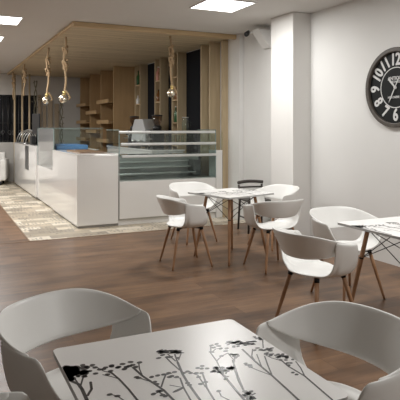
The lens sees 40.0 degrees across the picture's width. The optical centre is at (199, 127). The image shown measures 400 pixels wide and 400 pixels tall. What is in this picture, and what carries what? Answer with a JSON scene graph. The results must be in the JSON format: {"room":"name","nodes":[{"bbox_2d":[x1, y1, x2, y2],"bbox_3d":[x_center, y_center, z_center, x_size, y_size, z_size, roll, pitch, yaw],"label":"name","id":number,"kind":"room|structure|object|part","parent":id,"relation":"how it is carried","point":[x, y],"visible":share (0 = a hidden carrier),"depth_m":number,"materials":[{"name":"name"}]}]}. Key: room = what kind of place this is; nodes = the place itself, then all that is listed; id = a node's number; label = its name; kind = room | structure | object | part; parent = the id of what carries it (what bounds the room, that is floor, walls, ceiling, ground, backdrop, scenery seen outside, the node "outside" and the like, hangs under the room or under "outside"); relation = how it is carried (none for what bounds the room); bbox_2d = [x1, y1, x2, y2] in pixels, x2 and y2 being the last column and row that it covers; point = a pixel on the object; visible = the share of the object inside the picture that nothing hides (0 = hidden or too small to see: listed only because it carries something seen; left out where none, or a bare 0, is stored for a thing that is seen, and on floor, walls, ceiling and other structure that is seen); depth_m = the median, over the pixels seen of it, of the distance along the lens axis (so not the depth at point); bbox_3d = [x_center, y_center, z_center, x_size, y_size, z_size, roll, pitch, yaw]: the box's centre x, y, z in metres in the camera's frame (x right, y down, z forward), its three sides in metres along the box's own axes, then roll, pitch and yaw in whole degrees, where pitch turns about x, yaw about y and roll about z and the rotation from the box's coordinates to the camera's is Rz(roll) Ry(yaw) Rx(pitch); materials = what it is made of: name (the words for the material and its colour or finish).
{"room":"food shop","nodes":[
{"label":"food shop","id":0,"kind":"room"},
{"bbox_2d":[0,73,79,181],"bbox_3d":[-6.600,-0.015,14.883,8.100,3.030,0.150,0,0,-25],"label":"wall","id":1,"kind":"structure","parent":0,"point":[71,113],"depth_m":15.92,"materials":[{"name":"grey paint"}]},
{"bbox_2d":[0,95,36,141],"bbox_3d":[-5.598,-0.265,15.359,2.020,1.330,0.134,0,0,-25],"label":"window","id":2,"kind":"structure","parent":1,"relation":"in","point":[6,101],"depth_m":15.50,"materials":[{"name":"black glass"}]},
{"bbox_2d":[0,181,245,240],"bbox_3d":[-2.581,1.550,11.915,3.400,0.100,8.670,0,0,-25],"label":"floor tiles","id":3,"kind":"structure","parent":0,"point":[37,220],"depth_m":8.73,"materials":[{"name":"beige tile"}]},
{"bbox_2d":[0,152,8,184],"bbox_3d":[-5.600,1.076,14.629,0.900,0.852,0.770,0,0,-14],"label":"armchair","id":4,"kind":"object","parent":3,"relation":"on","point":[4,162],"visible":1,"depth_m":14.38,"materials":[{"name":"white plastic"}]},
{"bbox_3d":[-5.671,0.850,14.925,0.760,0.400,0.160,0,0,-13],"label":"backrest","id":5,"kind":"part","parent":4,"relation":"part of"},
{"bbox_3d":[-5.228,1.100,14.708,0.140,0.560,0.750,0,0,-14],"label":"armrest","id":6,"kind":"part","parent":4,"relation":"part of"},
{"bbox_2d":[14,74,15,182],"bbox_3d":[-5.066,0.008,15.034,0.050,2.984,0.052,0,0,-25],"label":"wooden pole","id":7,"kind":"object","parent":3,"relation":"on","point":[14,74],"visible":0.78,"depth_m":15.03,"materials":[{"name":"brown wood"}]},
{"bbox_2d":[21,74,22,141],"bbox_3d":[-4.885,0.008,15.120,0.050,2.984,0.052,0,0,-25],"label":"wooden pole","id":8,"kind":"object","parent":3,"relation":"on","point":[21,74],"visible":0.59,"depth_m":15.10,"materials":[{"name":"brown wood"}]},
{"bbox_2d":[14,142,38,198],"bbox_3d":[-3.915,0.940,13.242,0.646,1.120,3.545,0,0,-25],"label":"counter","id":9,"kind":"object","parent":3,"relation":"on","point":[25,155],"depth_m":12.65,"materials":[{"name":"white laminate"}]},
{"bbox_2d":[15,129,35,143],"bbox_3d":[-4.254,0.206,13.704,0.440,0.349,1.840,0,0,-25],"label":"wire basket","id":10,"kind":"object","parent":9,"relation":"on","point":[30,131],"visible":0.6,"depth_m":13.60,"materials":[{"name":"silver metal"}]},
{"bbox_3d":[-3.979,0.680,12.632,0.005,0.540,0.504,0,0,-25],"label":"slot panel","id":11,"kind":"part","parent":9,"relation":"part of","materials":[{"name":"black plastic"}]},
{"bbox_2d":[29,114,39,144],"bbox_3d":[-3.686,0.030,12.363,0.270,0.700,0.460,0,0,-36],"label":"screen","id":12,"kind":"object","parent":9,"relation":"on","point":[33,140],"visible":0.77,"depth_m":12.29,"materials":[{"name":"black plastic"}]},
{"bbox_2d":[28,74,29,141],"bbox_3d":[-4.714,0.008,15.202,0.050,2.984,0.052,0,0,-25],"label":"wooden pole","id":13,"kind":"object","parent":3,"relation":"on","point":[28,74],"visible":0.66,"depth_m":15.20,"materials":[{"name":"brown wood"}]},
{"bbox_2d":[32,81,39,135],"bbox_3d":[-4.523,0.100,15.123,0.214,2.807,0.193,0,0,26],"label":"vine","id":14,"kind":"object","parent":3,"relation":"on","point":[36,106],"visible":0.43,"depth_m":15.11,"materials":[{"name":"green plant"}]},
{"bbox_3d":[-4.523,0.100,15.127,0.098,2.807,0.098,0,0,-25],"label":"stem","id":15,"kind":"part","parent":14,"relation":"part of","materials":[{"name":"brown plant"}]},
{"bbox_2d":[38,95,40,127],"bbox_3d":[-4.589,0.275,15.729,0.100,2.450,0.045,0,0,-25],"label":"wooden board","id":16,"kind":"object","parent":3,"relation":"on","point":[39,100],"visible":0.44,"depth_m":15.71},
{"bbox_2d":[43,105,45,127],"bbox_3d":[-4.467,0.425,15.787,0.090,2.150,0.045,0,0,-25],"label":"wooden board","id":17,"kind":"object","parent":3,"relation":"on","point":[44,106],"visible":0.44,"depth_m":15.77,"materials":[{"name":"brown wood"}]},
{"bbox_2d":[48,101,51,127],"bbox_3d":[-4.322,0.350,15.856,0.130,2.300,0.045,0,0,-25],"label":"wooden board","id":18,"kind":"object","parent":3,"relation":"on","point":[50,102],"visible":0.2,"depth_m":15.84,"materials":[{"name":"brown wood"}]},
{"bbox_2d":[54,104,58,143],"bbox_3d":[-4.155,0.400,15.936,0.120,2.200,0.045,0,0,-25],"label":"wooden board","id":19,"kind":"object","parent":3,"relation":"on","point":[56,106],"visible":0.56,"depth_m":15.91,"materials":[{"name":"brown wood"}]},
{"bbox_2d":[58,101,63,143],"bbox_3d":[-3.903,0.350,15.413,0.206,2.309,0.217,0,0,-6],"label":"vine","id":20,"kind":"object","parent":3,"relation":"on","point":[61,105],"visible":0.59,"depth_m":15.42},
{"bbox_3d":[-3.891,0.350,15.428,0.098,2.309,0.098,0,0,-25],"label":"stem","id":21,"kind":"part","parent":20,"relation":"part of","materials":[{"name":"brown plant"}]},
{"bbox_2d":[38,128,97,208],"bbox_3d":[-2.602,0.749,10.923,0.932,1.502,1.751,0,0,-25],"label":"display cabinet","id":22,"kind":"object","parent":3,"relation":"on","point":[45,135],"visible":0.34,"depth_m":10.68,"materials":[{"name":"white"}]},
{"bbox_3d":[-3.016,0.385,10.727,0.008,0.770,1.740,0,0,-25],"label":"pane","id":23,"kind":"part","parent":22,"relation":"part of","materials":[{"name":"clear glass"}]},
{"bbox_2d":[54,144,87,149],"bbox_3d":[-2.579,0.361,10.680,0.600,0.085,0.900,0,0,-25],"label":"storage box","id":24,"kind":"object","parent":22,"relation":"on","point":[56,146],"visible":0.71,"depth_m":10.28,"materials":[{"name":"blue plastic"}]},
{"bbox_2d":[52,149,117,227],"bbox_3d":[-1.958,0.948,9.180,0.638,1.105,1.944,0,0,-25],"label":"counter","id":25,"kind":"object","parent":3,"relation":"on","point":[85,185],"depth_m":8.35,"materials":[{"name":"white laminate"}]},
{"bbox_2d":[52,149,117,155],"bbox_3d":[-1.958,0.405,9.180,0.638,0.020,1.944,0,0,-25],"label":"countertop","id":26,"kind":"structure","parent":25,"relation":"on","point":[61,151],"depth_m":8.52,"materials":[{"name":"white"}]},
{"bbox_2d":[67,149,104,152],"bbox_3d":[-1.923,0.386,9.187,0.400,0.018,1.000,0,0,-25],"label":"serving tray","id":27,"kind":"object","parent":25,"relation":"on","point":[80,150],"visible":0.98,"depth_m":8.82,"materials":[{"name":"brown wood"}]},
{"bbox_2d":[76,66,134,151],"bbox_3d":[-2.566,0.013,14.741,0.740,2.975,3.420,0,0,-25],"label":"shelf","id":28,"kind":"object","parent":3,"relation":"on","point":[107,99],"visible":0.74,"depth_m":14.14,"materials":[{"name":"brown wood"}]},
{"bbox_2d":[76,137,89,140],"bbox_3d":[-3.064,0.305,15.750,0.710,0.100,1.088,0,0,-25],"label":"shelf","id":29,"kind":"object","parent":28,"relation":"on","point":[77,138],"depth_m":15.62,"materials":[{"name":"brown wood"}]},
{"bbox_2d":[76,120,89,123],"bbox_3d":[-3.064,-0.175,15.750,0.710,0.100,1.088,0,0,-25],"label":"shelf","id":30,"kind":"object","parent":28,"relation":"on","point":[80,121],"depth_m":15.72,"materials":[{"name":"brown wood"}]},
{"bbox_2d":[76,103,89,106],"bbox_3d":[-3.064,-0.655,15.750,0.710,0.100,1.088,0,0,-25],"label":"shelf","id":31,"kind":"object","parent":28,"relation":"on","point":[81,104],"depth_m":15.72,"materials":[{"name":"brown wood"}]},
{"bbox_2d":[86,130,100,132],"bbox_3d":[-2.578,0.085,14.730,0.710,0.100,1.088,0,0,-25],"label":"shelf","id":32,"kind":"object","parent":28,"relation":"on","point":[87,131],"depth_m":14.50,"materials":[{"name":"brown wood"}]},
{"bbox_2d":[86,110,100,114],"bbox_3d":[-2.578,-0.415,14.730,0.710,0.100,1.088,0,0,-25],"label":"shelf","id":33,"kind":"object","parent":28,"relation":"on","point":[92,112],"depth_m":14.89,"materials":[{"name":"brown wood"}]},
{"bbox_2d":[96,138,112,142],"bbox_3d":[-2.093,0.305,13.715,0.710,0.100,1.078,0,0,-25],"label":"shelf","id":34,"kind":"object","parent":28,"relation":"on","point":[103,140],"depth_m":13.65,"materials":[{"name":"brown wood"}]},
{"bbox_2d":[96,120,112,123],"bbox_3d":[-2.093,-0.155,13.715,0.710,0.100,1.078,0,0,-25],"label":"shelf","id":35,"kind":"object","parent":28,"relation":"on","point":[97,121],"depth_m":13.61,"materials":[{"name":"brown wood"}]},
{"bbox_2d":[96,99,112,103],"bbox_3d":[-2.093,-0.655,13.715,0.710,0.100,1.078,0,0,-25],"label":"shelf","id":36,"kind":"object","parent":28,"relation":"on","point":[103,101],"depth_m":13.70,"materials":[{"name":"brown wood"}]},
{"bbox_2d":[135,64,147,118],"bbox_3d":[-1.376,0.013,12.918,0.199,2.975,0.385,0,0,-25],"label":"shelf niche","id":37,"kind":"object","parent":3,"relation":"on","point":[141,90],"visible":0.47,"depth_m":12.76,"materials":[{"name":"brown wood"}]},
{"bbox_2d":[136,71,139,84],"bbox_3d":[-1.452,-1.182,12.957,0.090,0.340,0.088,0,0,-25],"label":"bottle","id":38,"kind":"object","parent":37,"relation":"on","point":[138,75],"visible":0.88,"depth_m":12.92,"materials":[{"name":"green glass"}]},
{"bbox_2d":[155,58,167,147],"bbox_3d":[-0.819,0.013,11.750,0.199,2.975,0.335,0,0,-25],"label":"shelf niche","id":39,"kind":"object","parent":3,"relation":"on","point":[161,107],"visible":0.47,"depth_m":11.61,"materials":[{"name":"brown wood"}]},
{"bbox_2d":[156,90,159,101],"bbox_3d":[-0.888,-0.692,11.775,0.090,0.260,0.088,0,0,-25],"label":"bottle","id":40,"kind":"object","parent":39,"relation":"on","point":[158,93],"visible":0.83,"depth_m":11.74,"materials":[{"name":"orange glass"}]},
{"bbox_2d":[113,129,215,224],"bbox_3d":[-0.655,0.763,9.156,1.680,1.474,0.828,0,0,-25],"label":"display","id":41,"kind":"object","parent":3,"relation":"on","point":[141,177],"visible":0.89,"depth_m":8.81,"materials":[{"name":"white laminate"}]},
{"bbox_2d":[118,160,188,162],"bbox_3d":[-0.828,0.570,9.377,1.440,0.020,0.120,0,0,-25],"label":"shelf","id":42,"kind":"object","parent":41,"relation":"attached to","point":[121,161],"depth_m":9.38,"materials":[{"name":"silver glass"}]},
{"bbox_2d":[118,165,190,168],"bbox_3d":[-0.793,0.660,9.305,1.440,0.020,0.120,0,0,-25],"label":"shelf","id":43,"kind":"object","parent":41,"relation":"attached to","point":[121,166],"depth_m":9.33,"materials":[{"name":"silver glass"}]},
{"bbox_2d":[118,171,195,174],"bbox_3d":[-0.742,0.750,9.197,1.440,0.020,0.120,0,0,-25],"label":"shelf","id":44,"kind":"object","parent":41,"relation":"attached to","point":[191,172],"depth_m":9.16,"materials":[{"name":"silver glass"}]},
{"bbox_2d":[118,152,201,155],"bbox_3d":[-0.622,0.434,9.084,1.640,0.007,0.586,0,0,-25],"label":"glass shelf","id":45,"kind":"object","parent":41,"relation":"attached to","point":[197,153],"depth_m":8.95,"materials":[{"name":"glass"}]},
{"bbox_3d":[-0.497,0.065,8.795,1.655,0.044,0.040,0,0,-25],"label":"rail","id":46,"kind":"part","parent":41,"relation":"part of","materials":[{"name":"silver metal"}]},
{"bbox_3d":[-0.489,1.113,8.806,1.656,0.575,0.022,0,0,-25],"label":"panel","id":47,"kind":"part","parent":41,"relation":"part of","materials":[{"name":"white"}]},
{"bbox_3d":[-0.470,0.442,8.808,1.635,0.044,0.040,0,0,-25],"label":"rail","id":48,"kind":"part","parent":41,"relation":"part of","materials":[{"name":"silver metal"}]},
{"bbox_3d":[-0.476,0.252,8.805,1.642,0.044,0.040,0,0,-25],"label":"rail","id":49,"kind":"part","parent":41,"relation":"part of","materials":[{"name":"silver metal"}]},
{"bbox_2d":[172,52,185,152],"bbox_3d":[-0.412,0.013,10.897,0.199,2.975,0.305,0,0,-25],"label":"shelf niche","id":50,"kind":"object","parent":3,"relation":"on","point":[179,68],"visible":0.5,"depth_m":10.77,"materials":[{"name":"brown wood"}]},
{"bbox_2d":[174,106,176,121],"bbox_3d":[-0.479,-0.272,10.917,0.072,0.320,0.070,0,0,-25],"label":"bottle","id":51,"kind":"object","parent":50,"relation":"on","point":[175,106],"visible":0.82,"depth_m":10.89,"materials":[{"name":"green glass"}]},
{"bbox_2d":[200,45,208,174],"bbox_3d":[0.106,0.013,9.811,0.199,2.975,0.040,0,0,-25],"label":"wooden upright","id":52,"kind":"object","parent":3,"relation":"on","point":[204,49],"visible":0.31,"depth_m":9.78,"materials":[{"name":"brown wood"}]},
{"bbox_2d":[209,42,219,149],"bbox_3d":[0.252,0.013,9.505,0.199,2.975,0.040,0,0,-25],"label":"wooden upright","id":53,"kind":"object","parent":3,"relation":"on","point":[214,48],"visible":0.56,"depth_m":9.48,"materials":[{"name":"brown wood"}]},
{"bbox_2d":[209,149,221,217],"bbox_3d":[0.265,0.935,9.325,0.117,1.130,0.275,0,0,-25],"label":"end panel","id":54,"kind":"object","parent":3,"relation":"on","point":[218,214],"visible":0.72,"depth_m":9.21,"materials":[{"name":"white"}]},
{"bbox_2d":[221,40,227,216],"bbox_3d":[0.415,0.013,9.277,0.101,2.975,0.060,0,0,-25],"label":"wooden upright","id":55,"kind":"object","parent":3,"relation":"on","point":[224,43],"visible":0.96,"depth_m":9.25,"materials":[{"name":"brown wood"}]},
{"bbox_2d":[107,145,184,153],"bbox_3d":[-1.207,0.950,11.379,0.662,1.100,2.920,0,0,-25],"label":"countertop","id":56,"kind":"structure","parent":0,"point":[111,148],"depth_m":10.73,"materials":[{"name":"white"}]},
{"bbox_2d":[126,116,138,146],"bbox_3d":[-1.450,0.070,11.844,0.340,0.660,0.278,0,0,-25],"label":"coffee grinder","id":57,"kind":"object","parent":56,"relation":"on","point":[129,137],"visible":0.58,"depth_m":11.82,"materials":[{"name":"black plastic"}]},
{"bbox_2d":[126,119,158,147],"bbox_3d":[-1.180,0.110,11.186,0.582,0.580,0.595,0,0,-35],"label":"espresso machine","id":58,"kind":"object","parent":56,"relation":"on","point":[139,124],"visible":0.68,"depth_m":11.05,"materials":[{"name":"grey metal"}]},
{"bbox_2d":[131,119,158,141],"bbox_3d":[-1.098,0.050,11.244,0.380,0.460,0.595,0,0,-35],"label":"hood","id":59,"kind":"object","parent":58,"relation":"attached to","point":[139,124],"depth_m":11.06,"materials":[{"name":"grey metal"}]},
{"bbox_2d":[148,115,163,148],"bbox_3d":[-0.861,0.070,10.608,0.340,0.660,0.278,0,0,-25],"label":"coffee grinder","id":60,"kind":"object","parent":56,"relation":"on","point":[159,137],"visible":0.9,"depth_m":10.59,"materials":[{"name":"black plastic"}]},
{"bbox_2d":[0,0,352,72],"bbox_3d":[-2.386,-1.580,6.396,8.400,0.100,18.800,0,0,-25],"label":"ceiling","id":61,"kind":"structure","parent":0,"point":[42,20],"depth_m":7.55,"materials":[{"name":"paint"}]},
{"bbox_2d":[0,15,23,24],"bbox_3d":[-2.844,-1.524,7.728,0.620,0.012,0.620,0,0,-25],"label":"recessed light","id":62,"kind":"object","parent":61,"relation":"in","point":[7,20],"visible":1,"depth_m":7.77,"materials":[{"name":"white plastic"}]},
{"bbox_2d":[7,23,228,103],"bbox_3d":[-2.417,-0.966,12.212,2.684,1.125,8.214,0,0,-25],"label":"canopy","id":63,"kind":"object","parent":61,"relation":"attached to","point":[62,98],"depth_m":10.27,"materials":[{"name":"wood"}]},
{"bbox_3d":[-4.945,-1.117,14.594,0.098,0.742,0.109,0,0,15],"label":"rope pendant","id":64,"kind":"part","parent":63,"relation":"part of","materials":[{"name":"beige fabric"}]},
{"bbox_3d":[-4.084,-1.118,12.789,0.098,0.742,0.109,0,0,15],"label":"rope pendant","id":65,"kind":"part","parent":63,"relation":"part of","materials":[{"name":"beige fabric"}]},
{"bbox_3d":[-2.846,-0.516,10.153,0.136,0.147,0.134,0,0,-25],"label":"bulb","id":66,"kind":"part","parent":63,"relation":"part of","materials":[{"name":"beige"}]},
{"bbox_3d":[-2.813,-0.965,10.168,0.209,1.044,0.134,0,0,-25],"label":"rope pendant","id":67,"kind":"part","parent":63,"relation":"part of","materials":[{"name":"beige fabric"}]},
{"bbox_3d":[-2.230,-0.476,8.961,0.136,0.147,0.134,0,0,-25],"label":"bulb","id":68,"kind":"part","parent":63,"relation":"part of","materials":[{"name":"beige"}]},
{"bbox_3d":[-2.410,-1.506,12.216,2.668,0.043,8.214,0,0,-25],"label":"wooden canopy","id":69,"kind":"part","parent":63,"relation":"part of","materials":[{"name":"brown wood"}]},
{"bbox_2d":[72,21,235,39],"bbox_3d":[-0.590,-1.494,8.491,2.745,0.068,0.075,0,0,-25],"label":"fascia beam","id":70,"kind":"structure","parent":63,"relation":"attached to","point":[74,23],"depth_m":8.38,"materials":[{"name":"brown wood"}]},
{"bbox_3d":[-0.468,-0.567,8.873,0.136,0.147,0.134,0,0,-25],"label":"bulb","id":71,"kind":"part","parent":63,"relation":"part of","materials":[{"name":"beige"}]},
{"bbox_3d":[-0.462,-0.990,8.882,0.136,0.994,0.155,0,0,36],"label":"rope pendant","id":72,"kind":"part","parent":63,"relation":"part of","materials":[{"name":"beige fabric"}]},
{"bbox_2d":[189,0,256,12],"bbox_3d":[0.275,-1.524,6.834,0.620,0.012,0.620,0,0,-25],"label":"recessed light","id":73,"kind":"object","parent":61,"relation":"in","point":[230,6],"visible":1,"depth_m":6.83,"materials":[{"name":"white plastic"}]},
{"bbox_2d":[147,34,243,219],"bbox_3d":[-1.137,-0.015,12.741,0.079,3.029,8.419,0,0,-25],"label":"wall","id":74,"kind":"structure","parent":0,"point":[235,47],"depth_m":9.04,"materials":[{"name":"paint"}]},
{"bbox_2d":[148,63,154,118],"bbox_3d":[-1.008,0.005,12.363,0.014,2.950,0.925,0,0,-25],"label":"panel","id":75,"kind":"object","parent":74,"relation":"attached to","point":[151,67],"visible":0.14,"depth_m":12.55,"materials":[{"name":"black paint"}]},
{"bbox_2d":[168,60,171,147],"bbox_3d":[-0.528,0.005,11.356,0.014,2.950,0.615,0,0,-25],"label":"panel","id":76,"kind":"object","parent":74,"relation":"attached to","point":[169,80],"visible":0.07,"depth_m":11.58,"materials":[{"name":"black paint"}]},
{"bbox_2d":[186,49,199,159],"bbox_3d":[-0.042,0.005,10.336,0.014,2.950,1.015,0,0,-25],"label":"panel","id":77,"kind":"object","parent":74,"relation":"attached to","point":[192,58],"visible":0.43,"depth_m":10.49,"materials":[{"name":"black paint"}]},
{"bbox_2d":[0,206,399,391],"bbox_3d":[-2.521,1.550,6.331,8.100,0.100,18.800,0,0,-25],"label":"floor","id":78,"kind":"structure","parent":0,"point":[128,267],"depth_m":5.37,"materials":[{"name":"brown wood"}]},
{"bbox_2d":[0,392,29,399],"bbox_3d":[-0.545,1.125,1.385,0.554,0.756,0.641,0,0,-25],"label":"tub chair","id":79,"kind":"object","parent":78,"relation":"on","point":[3,395],"visible":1,"depth_m":1.70,"materials":[{"name":"white plastic"}]},
{"bbox_2d":[0,288,151,399],"bbox_3d":[-0.518,1.125,2.281,0.554,0.756,0.641,0,0,35],"label":"tub chair","id":80,"kind":"object","parent":78,"relation":"on","point":[27,324],"visible":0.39,"depth_m":2.42,"materials":[{"name":"white plastic"}]},
{"bbox_2d":[0,205,241,243],"bbox_3d":[-4.699,1.498,10.896,8.100,0.004,8.685,0,0,-25],"label":"trim","id":81,"kind":"structure","parent":78,"relation":"on","point":[0,205],"depth_m":7.80,"materials":[{"name":"brown wood"}]},
{"bbox_2d":[156,195,212,270],"bbox_3d":[-0.200,1.125,6.057,0.554,0.756,0.641,0,0,-21],"label":"tub chair","id":82,"kind":"object","parent":78,"relation":"on","point":[181,214],"visible":1,"depth_m":5.85,"materials":[{"name":"white plastic"}]},
{"bbox_3d":[-0.388,1.285,6.175,0.155,0.435,0.032,0,0,23],"label":"leg","id":83,"kind":"part","parent":82,"relation":"part of","materials":[{"name":"brown wood"}]},
{"bbox_3d":[-0.257,1.285,5.843,0.032,0.435,0.155,0,0,24],"label":"leg","id":84,"kind":"part","parent":82,"relation":"part of","materials":[{"name":"brown wood"}]},
{"bbox_3d":[-0.063,1.285,6.303,0.032,0.435,0.155,0,0,24],"label":"leg","id":85,"kind":"part","parent":82,"relation":"part of","materials":[{"name":"brown wood"}]},
{"bbox_3d":[0.068,1.285,5.970,0.155,0.435,0.032,0,0,23],"label":"leg","id":86,"kind":"part","parent":82,"relation":"part of","materials":[{"name":"brown wood"}]},
{"bbox_2d":[169,182,217,244],"bbox_3d":[-0.104,1.125,7.376,0.641,0.756,0.554,0,0,-30],"label":"tub chair","id":87,"kind":"object","parent":78,"relation":"on","point":[177,189],"visible":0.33,"depth_m":7.52,"materials":[{"name":"white plastic"}]},
{"bbox_3d":[-0.152,1.285,7.100,0.032,0.435,0.155,0,0,15],"label":"leg","id":88,"kind":"part","parent":87,"relation":"part of","materials":[{"name":"brown wood"}]},
{"bbox_3d":[0.159,1.285,7.276,0.155,0.435,0.032,0,0,16],"label":"leg","id":89,"kind":"part","parent":87,"relation":"part of","materials":[{"name":"brown wood"}]},
{"bbox_2d":[53,319,347,399],"bbox_3d":[-0.040,1.126,1.702,0.693,0.753,0.693,0,0,-25],"label":"dining table","id":90,"kind":"object","parent":78,"relation":"on","point":[223,359],"visible":1,"depth_m":1.72,"materials":[{"name":"white laminate"}]},
{"bbox_2d":[188,188,273,265],"bbox_3d":[0.356,1.126,6.396,0.720,0.753,0.720,0,0,-40],"label":"dining table","id":91,"kind":"object","parent":78,"relation":"on","point":[229,194],"visible":0.98,"depth_m":6.34,"materials":[{"name":"white laminate"}]},
{"bbox_3d":[0.012,1.135,6.429,0.176,0.734,0.036,0,0,5],"label":"leg","id":92,"kind":"part","parent":91,"relation":"part of","materials":[{"name":"brown wood"}]},
{"bbox_3d":[0.323,1.135,6.052,0.036,0.734,0.176,0,0,6],"label":"leg","id":93,"kind":"part","parent":91,"relation":"part of","materials":[{"name":"brown wood"}]},
{"bbox_3d":[0.389,1.135,6.741,0.036,0.734,0.176,0,0,6],"label":"leg","id":94,"kind":"part","parent":91,"relation":"part of","materials":[{"name":"brown wood"}]},
{"bbox_3d":[0.700,1.135,6.364,0.176,0.734,0.036,0,0,5],"label":"leg","id":95,"kind":"part","parent":91,"relation":"part of","materials":[{"name":"brown wood"}]},
{"bbox_2d":[237,180,270,233],"bbox_3d":[0.804,1.138,8.056,0.420,0.726,0.458,0,0,-18],"label":"chair","id":96,"kind":"object","parent":78,"relation":"on","point":[241,181],"visible":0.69,"depth_m":8.16,"materials":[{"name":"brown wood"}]},
{"bbox_3d":[0.582,1.170,8.160,0.036,0.663,0.068,0,0,-36],"label":"leg","id":97,"kind":"part","parent":96,"relation":"part of","materials":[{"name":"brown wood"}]},
{"bbox_3d":[0.749,0.804,8.228,0.420,0.058,0.096,0,0,-17],"label":"rail","id":98,"kind":"part","parent":96,"relation":"part of","materials":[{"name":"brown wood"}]},
{"bbox_3d":[0.750,0.880,8.225,0.364,0.026,0.051,0,0,-17],"label":"cross rail","id":99,"kind":"part","parent":96,"relation":"part of","materials":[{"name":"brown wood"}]},
{"bbox_3d":[0.811,1.048,8.032,0.380,0.025,0.380,0,0,-17],"label":"seat","id":100,"kind":"part","parent":96,"relation":"part of","materials":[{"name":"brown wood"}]},
{"bbox_2d":[243,199,302,273],"bbox_3d":[0.800,1.125,5.907,0.641,0.756,0.554,0,0,-25],"label":"tub chair","id":101,"kind":"object","parent":78,"relation":"on","point":[288,212],"visible":0.85,"depth_m":5.75,"materials":[{"name":"white plastic"}]},
{"bbox_3d":[0.545,1.285,6.026,0.155,0.435,0.032,0,0,20],"label":"leg","id":102,"kind":"part","parent":101,"relation":"part of","materials":[{"name":"brown wood"}]},
{"bbox_3d":[0.695,1.285,5.711,0.032,0.435,0.155,0,0,19],"label":"leg","id":103,"kind":"part","parent":101,"relation":"part of","materials":[{"name":"brown wood"}]},
{"bbox_3d":[0.868,1.285,6.180,0.032,0.435,0.155,0,0,19],"label":"leg","id":104,"kind":"part","parent":101,"relation":"part of","materials":[{"name":"brown wood"}]},
{"bbox_2d":[247,184,298,250],"bbox_3d":[0.966,1.125,7.039,0.554,0.756,0.641,0,0,-36],"label":"tub chair","id":105,"kind":"object","parent":78,"relation":"on","point":[284,192],"visible":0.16,"depth_m":7.23,"materials":[{"name":"white plastic"}]},
{"bbox_3d":[0.893,1.285,6.768,0.032,0.435,0.155,0,0,10],"label":"leg","id":106,"kind":"part","parent":105,"relation":"part of","materials":[{"name":"brown wood"}]},
{"bbox_2d":[272,227,357,344],"bbox_3d":[0.837,1.125,4.094,0.554,0.756,0.641,0,0,-32],"label":"tub chair","id":107,"kind":"object","parent":78,"relation":"on","point":[301,254],"visible":0.99,"depth_m":3.91,"materials":[{"name":"white plastic"}]},
{"bbox_3d":[0.630,1.285,4.174,0.155,0.435,0.032,0,0,12],"label":"leg","id":108,"kind":"part","parent":107,"relation":"part of","materials":[{"name":"brown wood"}]},
{"bbox_3d":[0.822,1.285,3.873,0.032,0.435,0.155,0,0,13],"label":"leg","id":109,"kind":"part","parent":107,"relation":"part of","materials":[{"name":"brown wood"}]},
{"bbox_3d":[0.873,1.090,4.117,0.310,0.038,0.318,0,0,-33],"label":"under frame","id":110,"kind":"part","parent":107,"relation":"part of","materials":[{"name":"black metal"}]},
{"bbox_3d":[1.116,1.285,4.060,0.155,0.435,0.032,0,0,12],"label":"leg","id":111,"kind":"part","parent":107,"relation":"part of","materials":[{"name":"brown wood"}]},
{"bbox_2d":[256,301,399,399],"bbox_3d":[0.513,1.125,2.100,0.554,0.756,0.641,0,0,-30],"label":"tub chair","id":112,"kind":"object","parent":78,"relation":"on","point":[371,335],"visible":0.6,"depth_m":2.30,"materials":[{"name":"white plastic"}]},
{"bbox_2d":[309,206,384,300],"bbox_3d":[1.299,1.125,4.965,0.641,0.756,0.554,0,0,-25],"label":"tub chair","id":113,"kind":"object","parent":78,"relation":"on","point":[323,218],"visible":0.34,"depth_m":5.10,"materials":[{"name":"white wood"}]},
{"bbox_3d":[1.081,1.285,5.008,0.155,0.435,0.032,0,0,20],"label":"leg","id":114,"kind":"part","parent":113,"relation":"part of","materials":[{"name":"brown wood"}]},
{"bbox_3d":[1.231,1.285,4.693,0.032,0.435,0.155,0,0,19],"label":"leg","id":115,"kind":"part","parent":113,"relation":"part of","materials":[{"name":"brown wood"}]},
{"bbox_3d":[1.403,1.285,5.161,0.032,0.435,0.155,0,0,19],"label":"leg","id":116,"kind":"part","parent":113,"relation":"part of","materials":[{"name":"brown wood"}]},
{"bbox_3d":[1.553,1.285,4.847,0.155,0.435,0.032,0,0,20],"label":"leg","id":117,"kind":"part","parent":113,"relation":"part of","materials":[{"name":"brown wood"}]},
{"bbox_2d":[338,216,399,301],"bbox_3d":[1.585,1.126,4.202,0.750,0.753,0.750,0,0,-25],"label":"dining table","id":118,"kind":"object","parent":78,"relation":"on","point":[389,227],"visible":0.98,"depth_m":4.29,"materials":[{"name":"white laminate"}]},
{"bbox_3d":[1.246,1.135,4.322,0.182,0.734,0.036,0,0,19],"label":"leg","id":119,"kind":"part","parent":118,"relation":"part of","materials":[{"name":"brown wood"}]},
{"bbox_2d":[271,12,309,235],"bbox_3d":[1.236,-0.015,7.531,0.283,3.029,0.530,0,0,-25],"label":"wall column","id":120,"kind":"structure","parent":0,"point":[290,32],"depth_m":7.33,"materials":[{"name":"paint"}]},
{"bbox_2d":[244,0,399,266],"bbox_3d":[1.202,-0.015,8.107,0.150,3.030,18.800,0,0,-25],"label":"wall","id":121,"kind":"structure","parent":0,"point":[355,158],"depth_m":6.76,"materials":[{"name":"paint"}]},
{"bbox_2d":[244,29,270,48],"bbox_3d":[0.852,-1.331,8.194,0.406,0.262,0.219,0,0,-25],"label":"security camera","id":122,"kind":"object","parent":121,"relation":"attached to","point":[263,36],"visible":0.98,"depth_m":8.16,"materials":[{"name":"white plastic"}]},
{"bbox_2d":[365,47,399,127],"bbox_3d":[2.114,-0.440,5.966,0.044,0.872,0.872,0,0,-25],"label":"wall clock","id":123,"kind":"object","parent":121,"relation":"attached to","point":[382,89],"visible":1,"depth_m":6.09,"materials":[{"name":"grey wood"}]}
]}

